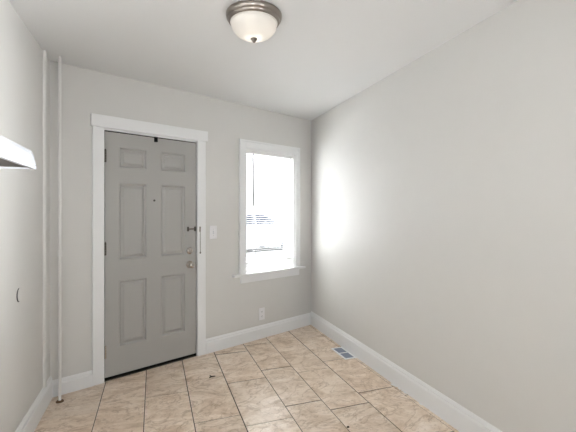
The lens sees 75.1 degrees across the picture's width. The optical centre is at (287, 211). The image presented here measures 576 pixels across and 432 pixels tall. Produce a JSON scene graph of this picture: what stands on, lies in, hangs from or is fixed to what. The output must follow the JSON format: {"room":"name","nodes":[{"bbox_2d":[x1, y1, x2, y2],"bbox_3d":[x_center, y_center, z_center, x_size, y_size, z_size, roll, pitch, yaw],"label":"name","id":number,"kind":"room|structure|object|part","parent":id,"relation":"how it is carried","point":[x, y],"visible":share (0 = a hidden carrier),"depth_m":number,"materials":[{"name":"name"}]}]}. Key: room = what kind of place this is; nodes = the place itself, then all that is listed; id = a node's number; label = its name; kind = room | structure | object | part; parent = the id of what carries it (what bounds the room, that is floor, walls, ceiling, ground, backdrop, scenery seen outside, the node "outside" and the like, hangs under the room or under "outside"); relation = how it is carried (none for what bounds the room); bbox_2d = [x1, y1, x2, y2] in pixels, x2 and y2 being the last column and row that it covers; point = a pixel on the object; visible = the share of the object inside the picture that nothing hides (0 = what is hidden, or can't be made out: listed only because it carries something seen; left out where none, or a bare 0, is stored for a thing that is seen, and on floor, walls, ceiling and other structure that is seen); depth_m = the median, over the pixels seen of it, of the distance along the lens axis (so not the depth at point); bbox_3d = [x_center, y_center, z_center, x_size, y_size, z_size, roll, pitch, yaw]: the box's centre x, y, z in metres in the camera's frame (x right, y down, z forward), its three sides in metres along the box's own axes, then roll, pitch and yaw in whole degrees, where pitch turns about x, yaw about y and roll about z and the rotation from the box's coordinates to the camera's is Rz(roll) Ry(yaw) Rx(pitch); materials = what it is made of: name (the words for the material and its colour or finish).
{"room":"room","nodes":[
{"label":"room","id":0,"kind":"room"},
{"bbox_2d":[0,0,49,431],"bbox_3d":[-0.832,0.123,-0.005,0.150,2.440,6.050,0,0,-20],"label":"wall","id":1,"kind":"structure","parent":0,"point":[21,55],"depth_m":2.13,"materials":[{"name":"beige paint"}]},
{"bbox_2d":[0,135,35,168],"bbox_3d":[-0.691,-0.167,0.479,0.442,0.128,0.762,0,0,-20],"label":"range hood","id":2,"kind":"object","parent":1,"relation":"attached to","point":[13,155],"visible":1,"depth_m":0.81,"materials":[{"name":"white metal"}]},
{"bbox_2d":[16,287,22,301],"bbox_3d":[-1.500,0.463,2.096,0.005,0.078,0.095,0,0,-20],"label":"cover plate","id":3,"kind":"object","parent":1,"relation":"attached to","point":[19,295],"visible":1,"depth_m":2.08,"materials":[{"name":"beige paint"}]},
{"bbox_3d":[-1.502,0.463,2.104,0.005,0.078,0.078,0,0,-20],"label":"plate","id":4,"kind":"part","parent":3,"relation":"part of","materials":[{"name":"beige paint"}]},
{"bbox_2d":[15,376,52,431],"bbox_3d":[-0.751,1.266,0.019,0.019,0.154,5.740,0,0,-20],"label":"baseboard","id":5,"kind":"structure","parent":1,"relation":"attached to","point":[32,418],"depth_m":2.37,"materials":[{"name":"white paint"}]},
{"bbox_2d":[43,50,46,387],"bbox_3d":[-1.658,0.048,2.556,0.020,2.290,0.036,0,0,-20],"label":"trim","id":6,"kind":"structure","parent":1,"relation":"attached to","point":[44,51],"depth_m":2.54,"materials":[{"name":"beige paint"}]},
{"bbox_2d":[50,61,310,379],"bbox_3d":[-0.789,0.123,3.660,2.920,2.440,0.170,0,0,-42],"label":"wall","id":7,"kind":"structure","parent":0,"point":[231,306],"depth_m":3.32,"materials":[{"name":"beige paint"}]},
{"bbox_2d":[53,370,92,396],"bbox_3d":[-1.612,1.284,2.801,0.274,0.119,0.019,0,0,-42],"label":"baseboard","id":8,"kind":"structure","parent":7,"relation":"attached to","point":[80,381],"depth_m":2.80,"materials":[{"name":"white paint"}]},
{"bbox_2d":[90,113,207,385],"bbox_3d":[-1.177,0.292,3.258,1.007,2.102,0.136,0,0,-42],"label":"trim","id":9,"kind":"structure","parent":7,"relation":"attached to","point":[99,123],"depth_m":2.98,"materials":[{"name":"white paint"}]},
{"bbox_2d":[104,130,195,380],"bbox_3d":[-1.144,0.342,3.215,0.808,1.980,0.114,0,0,-42],"label":"door","id":10,"kind":"structure","parent":7,"relation":"in","point":[150,182],"depth_m":3.18,"materials":[{"name":"grey paint"}]},
{"bbox_3d":[-0.873,0.483,3.407,0.057,0.057,0.040,0,0,-42],"label":"knob","id":11,"kind":"part","parent":10,"relation":"part of","materials":[{"name":"silver metal"}]},
{"bbox_2d":[104,355,195,381],"bbox_3d":[-1.204,1.337,3.284,0.800,0.012,0.160,0,0,-42],"label":"trim","id":12,"kind":"structure","parent":7,"relation":"attached to","point":[195,355],"depth_m":3.19,"materials":[{"name":"brown metal"}]},
{"bbox_2d":[210,226,216,238],"bbox_3d":[-0.714,0.196,3.601,0.077,0.128,0.018,0,0,-42],"label":"light switch","id":13,"kind":"object","parent":7,"relation":"attached to","point":[213,229],"visible":1,"depth_m":3.60,"materials":[{"name":"white plastic"}]},
{"bbox_2d":[206,313,310,353],"bbox_3d":[-0.247,1.274,4.015,1.422,0.138,0.019,0,0,-42],"label":"baseboard","id":14,"kind":"structure","parent":7,"relation":"attached to","point":[232,339],"depth_m":3.92,"materials":[{"name":"white paint"}]},
{"bbox_2d":[259,307,264,319],"bbox_3d":[-0.279,1.087,3.993,0.076,0.126,0.009,0,0,-42],"label":"power outlet","id":15,"kind":"object","parent":7,"relation":"attached to","point":[261,310],"visible":1,"depth_m":3.99,"materials":[{"name":"white plastic"}]},
{"bbox_2d":[232,139,305,283],"bbox_3d":[-0.257,-0.006,4.143,0.978,1.468,0.295,0,0,-42],"label":"window","id":16,"kind":"structure","parent":7,"relation":"in","point":[253,272],"depth_m":4.17,"materials":[{"name":"white paint"}]},
{"bbox_3d":[-0.279,-0.314,4.192,0.656,0.663,0.036,0,0,-42],"label":"sash","id":17,"kind":"part","parent":16,"relation":"part of","materials":[{"name":"white plastic"}]},
{"bbox_3d":[-0.254,0.307,4.164,0.656,0.644,0.036,0,0,-42],"label":"sash","id":18,"kind":"part","parent":16,"relation":"part of","materials":[{"name":"white plastic"}]},
{"bbox_2d":[247,150,291,263],"bbox_3d":[-0.200,-0.051,4.103,0.652,1.188,0.048,0,0,-42],"label":"mini blind","id":19,"kind":"object","parent":16,"relation":"attached to","point":[250,152],"visible":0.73,"depth_m":4.08,"materials":[{"name":"white plastic"}]},
{"bbox_3d":[-0.205,-0.627,4.109,0.652,0.036,0.031,0,0,-42],"label":"head rail","id":20,"kind":"part","parent":19,"relation":"part of","materials":[{"name":"white plastic"}]},
{"bbox_3d":[-0.206,0.535,4.110,0.648,0.016,0.026,0,0,-42],"label":"rail","id":21,"kind":"part","parent":19,"relation":"part of","materials":[{"name":"white plastic"}]},
{"bbox_3d":[-0.042,-0.044,4.256,0.002,1.155,0.029,0,0,-42],"label":"ladder cord","id":22,"kind":"part","parent":19,"relation":"part of","materials":[{"name":"white fabric"}]},
{"bbox_2d":[34,325,458,431],"bbox_3d":[0.216,1.403,0.980,2.786,0.120,7.200,0,0,-20],"label":"floor","id":23,"kind":"structure","parent":0,"point":[292,380],"depth_m":2.71,"materials":[{"name":"tile"}]},
{"bbox_2d":[56,56,63,402],"bbox_3d":[-1.614,0.123,2.652,0.052,2.438,0.052,0,0,-20],"label":"riser pipe","id":24,"kind":"object","parent":23,"relation":"on","point":[59,400],"visible":1,"depth_m":2.64,"materials":[{"name":"white metal"}]},
{"bbox_2d":[331,347,356,359],"bbox_3d":[0.526,1.339,3.560,0.120,0.006,0.291,0,0,-20],"label":"floor vent","id":25,"kind":"object","parent":23,"relation":"in","point":[341,351],"visible":1,"depth_m":3.54,"materials":[{"name":"white metal"}]},
{"bbox_2d":[334,348,345,352],"bbox_3d":[0.503,1.339,3.623,0.086,0.004,0.122,0,0,-20],"label":"grille","id":26,"kind":"object","parent":25,"relation":"attached to","point":[338,350],"depth_m":3.62,"materials":[{"name":"grey metal"}]},
{"bbox_2d":[341,353,352,357],"bbox_3d":[0.548,1.339,3.496,0.086,0.004,0.122,0,0,-20],"label":"grille","id":27,"kind":"object","parent":25,"relation":"attached to","point":[344,355],"depth_m":3.49,"materials":[{"name":"grey metal"}]},
{"bbox_2d":[9,0,516,119],"bbox_3d":[0.216,-1.157,0.980,2.786,0.120,7.200,0,0,-20],"label":"ceiling","id":28,"kind":"structure","parent":0,"point":[321,54],"depth_m":2.43,"materials":[{"name":"white paint"}]},
{"bbox_2d":[226,0,281,42],"bbox_3d":[-0.189,-1.018,2.083,0.310,0.157,0.310,0,0,-20],"label":"ceiling light","id":29,"kind":"object","parent":28,"relation":"attached to","point":[254,21],"visible":1,"depth_m":1.99,"materials":[{"name":"white glass"}]},
{"bbox_2d":[311,0,575,431],"bbox_3d":[1.482,0.123,1.352,0.150,2.440,7.050,0,0,-20],"label":"wall","id":30,"kind":"structure","parent":0,"point":[443,190],"depth_m":2.26,"materials":[{"name":"beige paint"}]},
{"bbox_2d":[311,311,501,431],"bbox_3d":[1.405,1.266,1.317,0.019,0.154,6.735,0,0,-20],"label":"baseboard","id":31,"kind":"structure","parent":30,"relation":"attached to","point":[448,410],"depth_m":2.73,"materials":[{"name":"white paint"}]},
{"label":"outside","id":32,"kind":"structure","parent":0,"visible":0},
{"bbox_2d":[247,244,282,257],"bbox_3d":[-19.413,1.493,31.280,60.001,0.100,53.800,0,0,-42],"label":"street","id":33,"kind":"structure","parent":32,"point":[270,249],"depth_m":14.01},
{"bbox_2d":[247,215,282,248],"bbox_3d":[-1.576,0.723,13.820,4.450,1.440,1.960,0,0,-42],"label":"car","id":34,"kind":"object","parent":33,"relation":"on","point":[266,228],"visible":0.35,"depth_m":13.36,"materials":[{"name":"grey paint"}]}
]}

